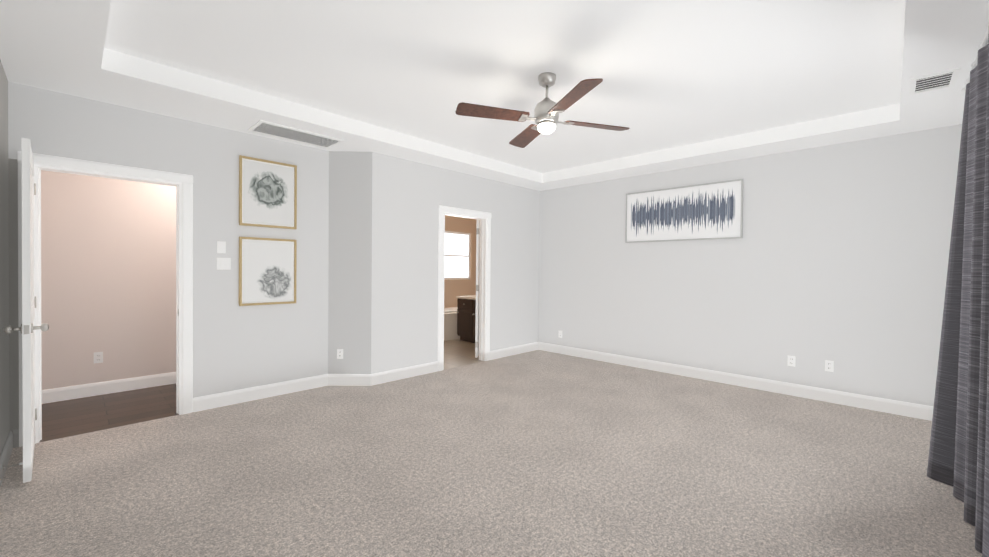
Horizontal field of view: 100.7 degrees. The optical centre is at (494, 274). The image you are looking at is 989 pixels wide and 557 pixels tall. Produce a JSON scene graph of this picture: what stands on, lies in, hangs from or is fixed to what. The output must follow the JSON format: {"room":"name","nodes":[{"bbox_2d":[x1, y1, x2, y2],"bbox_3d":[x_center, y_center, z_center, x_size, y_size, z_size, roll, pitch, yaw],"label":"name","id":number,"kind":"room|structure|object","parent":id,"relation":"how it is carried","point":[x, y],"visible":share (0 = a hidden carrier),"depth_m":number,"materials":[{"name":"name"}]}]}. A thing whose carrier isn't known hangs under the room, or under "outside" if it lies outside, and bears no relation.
{"room":"empty bedroom","nodes":[
{"label":"empty bedroom","id":0,"kind":"room"},
{"bbox_2d":[0,60,9,454],"bbox_3d":[-1.799,-0.174,1.202,5.206,3.040,0.120,1,1,44],"label":"wall","id":1,"kind":"structure","parent":0,"point":[4,318],"depth_m":2.85,"materials":[{"name":"grey paint"}]},
{"bbox_2d":[0,430,12,486],"bbox_3d":[-1.766,1.278,1.269,5.206,0.135,0.016,1,1,44],"label":"baseboard","id":2,"kind":"structure","parent":1,"relation":"attached to","point":[5,455],"depth_m":2.78,"materials":[{"name":"grey"}]},
{"bbox_2d":[3,462,22,469],"bbox_3d":[-3.128,1.240,2.660,0.031,0.032,0.085,1,1,44],"label":"doorstop","id":3,"kind":"object","parent":1,"relation":"attached to","point":[21,463],"visible":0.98,"depth_m":2.66,"materials":[{"name":"silver metal"}]},
{"bbox_2d":[41,170,175,389],"bbox_3d":[-3.689,-0.129,4.095,1.294,2.840,3.500,1,1,44],"label":"wall","id":4,"kind":"structure","parent":0,"point":[108,267],"depth_m":4.39,"materials":[{"name":"beige paint"}]},
{"bbox_2d":[94,352,102,362],"bbox_3d":[-4.214,0.882,4.356,0.007,0.116,0.072,1,1,44],"label":"outlet","id":5,"kind":"object","parent":4,"relation":"attached to","point":[98,357],"visible":1,"depth_m":4.36,"materials":[{"name":"white plastic"}]},
{"bbox_2d":[42,372,175,403],"bbox_3d":[-4.089,1.214,4.487,0.016,0.135,3.300,1,1,44],"label":"baseboard","id":6,"kind":"structure","parent":4,"relation":"attached to","point":[83,391],"depth_m":4.40,"materials":[{"name":"white wood"}]},
{"bbox_2d":[40,383,178,441],"bbox_3d":[-3.660,1.321,4.071,1.414,0.060,3.500,1,1,44],"label":"floor","id":7,"kind":"structure","parent":0,"point":[68,418],"depth_m":3.88,"materials":[{"name":"brown wood"}]},
{"bbox_2d":[8,81,328,432],"bbox_3d":[-2.868,-0.219,3.923,0.120,3.040,2.537,1,1,44],"label":"wall","id":8,"kind":"structure","parent":0,"point":[236,346],"depth_m":3.99,"materials":[{"name":"white paint"}]},
{"bbox_2d":[13,429,18,447],"bbox_3d":[-3.612,1.237,3.092,0.016,0.135,0.029,1,1,44],"label":"baseboard","id":9,"kind":"structure","parent":8,"relation":"attached to","point":[15,438],"depth_m":3.09,"materials":[{"name":"grey"}]},
{"bbox_2d":[3,138,48,482],"bbox_3d":[-3.213,0.218,2.838,0.882,2.132,0.191,1,1,44],"label":"entry door","id":10,"kind":"structure","parent":8,"relation":"in","point":[27,328],"depth_m":2.54,"materials":[{"name":"white wood"}]},
{"bbox_2d":[17,151,192,446],"bbox_3d":[-3.266,0.185,3.522,0.156,2.235,1.076,1,1,44],"label":"door frame","id":11,"kind":"structure","parent":8,"relation":"attached to","point":[183,183],"depth_m":3.60,"materials":[{"name":"white wood"}]},
{"bbox_2d":[217,241,225,252],"bbox_3d":[-2.681,-0.269,4.022,0.008,0.116,0.072,1,1,44],"label":"light switch","id":12,"kind":"object","parent":8,"relation":"attached to","point":[221,246],"visible":1,"depth_m":4.02,"materials":[{"name":"white plastic"}]},
{"bbox_2d":[217,258,230,269],"bbox_3d":[-2.669,-0.108,4.038,0.008,0.116,0.118,1,1,44],"label":"light switch","id":13,"kind":"object","parent":8,"relation":"attached to","point":[223,263],"visible":1,"depth_m":4.04,"materials":[{"name":"white plastic"}]},
{"bbox_2d":[193,374,327,411],"bbox_3d":[-2.400,1.233,4.341,0.016,0.135,1.303,1,1,44],"label":"baseboard","id":14,"kind":"structure","parent":8,"relation":"attached to","point":[207,402],"depth_m":4.26,"materials":[{"name":"white wood"}]},
{"bbox_2d":[239,237,296,305],"bbox_3d":[-2.382,-0.034,4.325,0.024,0.700,0.554,1,1,44],"label":"picture frame","id":15,"kind":"object","parent":8,"relation":"attached to","point":[267,271],"visible":0.98,"depth_m":4.31,"materials":[{"name":"white paper"}]},
{"bbox_2d":[239,155,296,228],"bbox_3d":[-2.374,-0.849,4.315,0.024,0.700,0.554,1,1,44],"label":"picture frame","id":16,"kind":"object","parent":8,"relation":"attached to","point":[267,193],"visible":1,"depth_m":4.30,"materials":[{"name":"white paper"}]},
{"bbox_2d":[328,151,371,373],"bbox_3d":[-1.733,-0.219,4.837,0.476,3.040,0.356,1,1,44],"label":"wall","id":17,"kind":"structure","parent":0,"point":[350,258],"depth_m":4.80,"materials":[{"name":"grey paint"}]},
{"bbox_2d":[337,349,342,358],"bbox_3d":[-1.812,0.930,4.804,0.072,0.116,0.007,1,1,-1],"label":"electrical outlet","id":18,"kind":"object","parent":17,"relation":"attached to","point":[339,353],"visible":1,"depth_m":4.80,"materials":[{"name":"white plastic"}]},
{"bbox_2d":[328,374,370,385],"bbox_3d":[-1.704,1.234,4.806,0.503,0.135,0.016,1,1,-1],"label":"baseboard","id":19,"kind":"structure","parent":17,"relation":"attached to","point":[349,379],"depth_m":4.80,"materials":[{"name":"white wood"}]},
{"bbox_2d":[371,152,539,373],"bbox_3d":[-0.708,-0.242,7.419,2.600,3.040,4.777,1,1,44],"label":"wall","id":20,"kind":"structure","parent":0,"point":[409,197],"depth_m":5.42,"materials":[{"name":"white paint"}]},
{"bbox_2d":[371,342,537,385],"bbox_3d":[-0.343,1.233,5.950,0.016,0.135,3.183,1,1,44],"label":"baseboard","id":21,"kind":"structure","parent":20,"relation":"attached to","point":[398,374],"depth_m":5.33,"materials":[{"name":"white wood"}]},
{"bbox_2d":[444,231,469,279],"bbox_3d":[-0.867,-0.419,9.054,0.050,1.050,0.850,1,1,44],"label":"bathroom window","id":22,"kind":"structure","parent":20,"relation":"in","point":[457,256],"depth_m":9.08,"materials":[{"name":"white glass"}]},
{"bbox_2d":[438,205,490,370],"bbox_3d":[-0.457,0.182,5.906,0.156,2.235,0.990,1,1,44],"label":"door frame","id":23,"kind":"structure","parent":20,"relation":"attached to","point":[484,218],"depth_m":6.14,"materials":[{"name":"white wood"}]},
{"bbox_2d":[475,219,479,357],"bbox_3d":[-0.240,0.199,6.656,0.575,2.132,0.643,1,1,44],"label":"bathroom door","id":24,"kind":"structure","parent":20,"relation":"in","point":[477,286],"depth_m":6.26,"materials":[{"name":"white wood"}]},
{"bbox_2d":[444,339,481,369],"bbox_3d":[-0.662,1.308,7.502,2.600,0.060,4.600,1,1,44],"label":"floor","id":25,"kind":"structure","parent":0,"point":[458,352],"depth_m":6.66,"materials":[{"name":"tile"}]},
{"bbox_2d":[444,307,459,340],"bbox_3d":[-0.743,0.983,8.586,0.755,0.560,2.945,1,1,44],"label":"deck","id":26,"kind":"object","parent":25,"relation":"on","point":[450,323],"visible":0.04,"depth_m":7.95,"materials":[{"name":"beige"}]},
{"bbox_2d":[457,295,475,341],"bbox_3d":[-0.373,0.865,7.934,0.440,0.820,0.615,1,1,44],"label":"base cabinet","id":27,"kind":"object","parent":25,"relation":"on","point":[466,314],"depth_m":7.74,"materials":[{"name":"brown wood"}]},
{"bbox_2d":[468,299,475,342],"bbox_3d":[-0.057,0.872,7.628,0.440,0.820,0.615,1,1,44],"label":"base cabinet","id":28,"kind":"object","parent":25,"relation":"on","point":[471,338],"depth_m":7.56,"materials":[{"name":"brown wood"}]},
{"bbox_2d":[0,350,981,556],"bbox_3d":[0.342,1.370,3.358,5.326,0.060,6.190,1,1,44],"label":"floor carpet","id":29,"kind":"object","parent":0,"point":[538,453],"visible":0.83,"depth_m":2.72,"materials":[{"name":"beige carpet"}]},
{"bbox_2d":[0,0,988,190],"bbox_3d":[0.328,-1.550,3.363,5.446,0.300,6.190,1,1,44],"label":"ceiling","id":30,"kind":"structure","parent":0,"point":[688,83],"depth_m":3.04,"materials":[{"name":"white paint"}]},
{"bbox_2d":[247,120,343,148],"bbox_3d":[-2.025,-1.428,4.211,0.400,0.012,0.810,1,1,44],"label":"ceiling vent","id":31,"kind":"object","parent":30,"relation":"in","point":[286,133],"visible":0.96,"depth_m":4.18,"materials":[{"name":"white metal"}]},
{"bbox_2d":[455,72,629,147],"bbox_3d":[0.408,-1.327,3.202,1.093,0.441,1.093,1,1,28],"label":"ceiling fan","id":32,"kind":"object","parent":30,"relation":"hanging from","point":[547,111],"visible":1,"depth_m":3.13,"materials":[{"name":"brown wood"}]},
{"bbox_2d":[909,67,959,95],"bbox_3d":[3.104,-1.361,2.899,0.230,0.012,0.350,1,1,44],"label":"ceiling vent","id":33,"kind":"object","parent":30,"relation":"in","point":[934,81],"visible":0.96,"depth_m":2.89,"materials":[{"name":"white metal"}]},
{"bbox_2d":[538,124,961,406],"bbox_3d":[2.599,-0.183,5.393,4.970,3.040,0.120,1,1,44],"label":"wall","id":34,"kind":"structure","parent":0,"point":[838,254],"depth_m":4.62,"materials":[{"name":"white paint"}]},
{"bbox_2d":[625,179,742,242],"bbox_3d":[2.445,-0.806,5.431,1.488,0.710,0.034,1,1,44],"label":"framed picture","id":35,"kind":"object","parent":34,"relation":"attached to","point":[709,211],"visible":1,"depth_m":5.35,"materials":[{"name":"white paper"}]},
{"bbox_2d":[538,342,933,420],"bbox_3d":[2.494,1.268,5.404,4.850,0.135,0.016,1,1,44],"label":"baseboard","id":36,"kind":"structure","parent":34,"relation":"attached to","point":[913,410],"depth_m":4.76,"materials":[{"name":"white wood"}]},
{"bbox_2d":[787,355,795,366],"bbox_3d":[3.333,0.969,4.595,0.072,0.116,0.007,1,1,44],"label":"electrical outlet","id":37,"kind":"object","parent":34,"relation":"attached to","point":[791,360],"visible":1,"depth_m":4.59,"materials":[{"name":"white plastic"}]},
{"bbox_2d":[825,360,833,371],"bbox_3d":[3.569,0.974,4.365,0.072,0.116,0.007,1,1,44],"label":"electrical outlet","id":38,"kind":"object","parent":34,"relation":"attached to","point":[829,366],"visible":1,"depth_m":4.36,"materials":[{"name":"white plastic"}]},
{"bbox_3d":[2.184,-0.138,1.483,0.120,3.040,6.070,1,1,44],"label":"wall","id":39,"kind":"structure","parent":0,"visible":0},
{"bbox_2d":[927,20,988,556],"bbox_3d":[1.940,0.041,1.525,0.279,2.651,3.620,1,1,44],"label":"drape","id":40,"kind":"object","parent":39,"relation":"hanging from","point":[958,459],"visible":1,"depth_m":2.43,"materials":[{"name":"fabric"}]}
]}

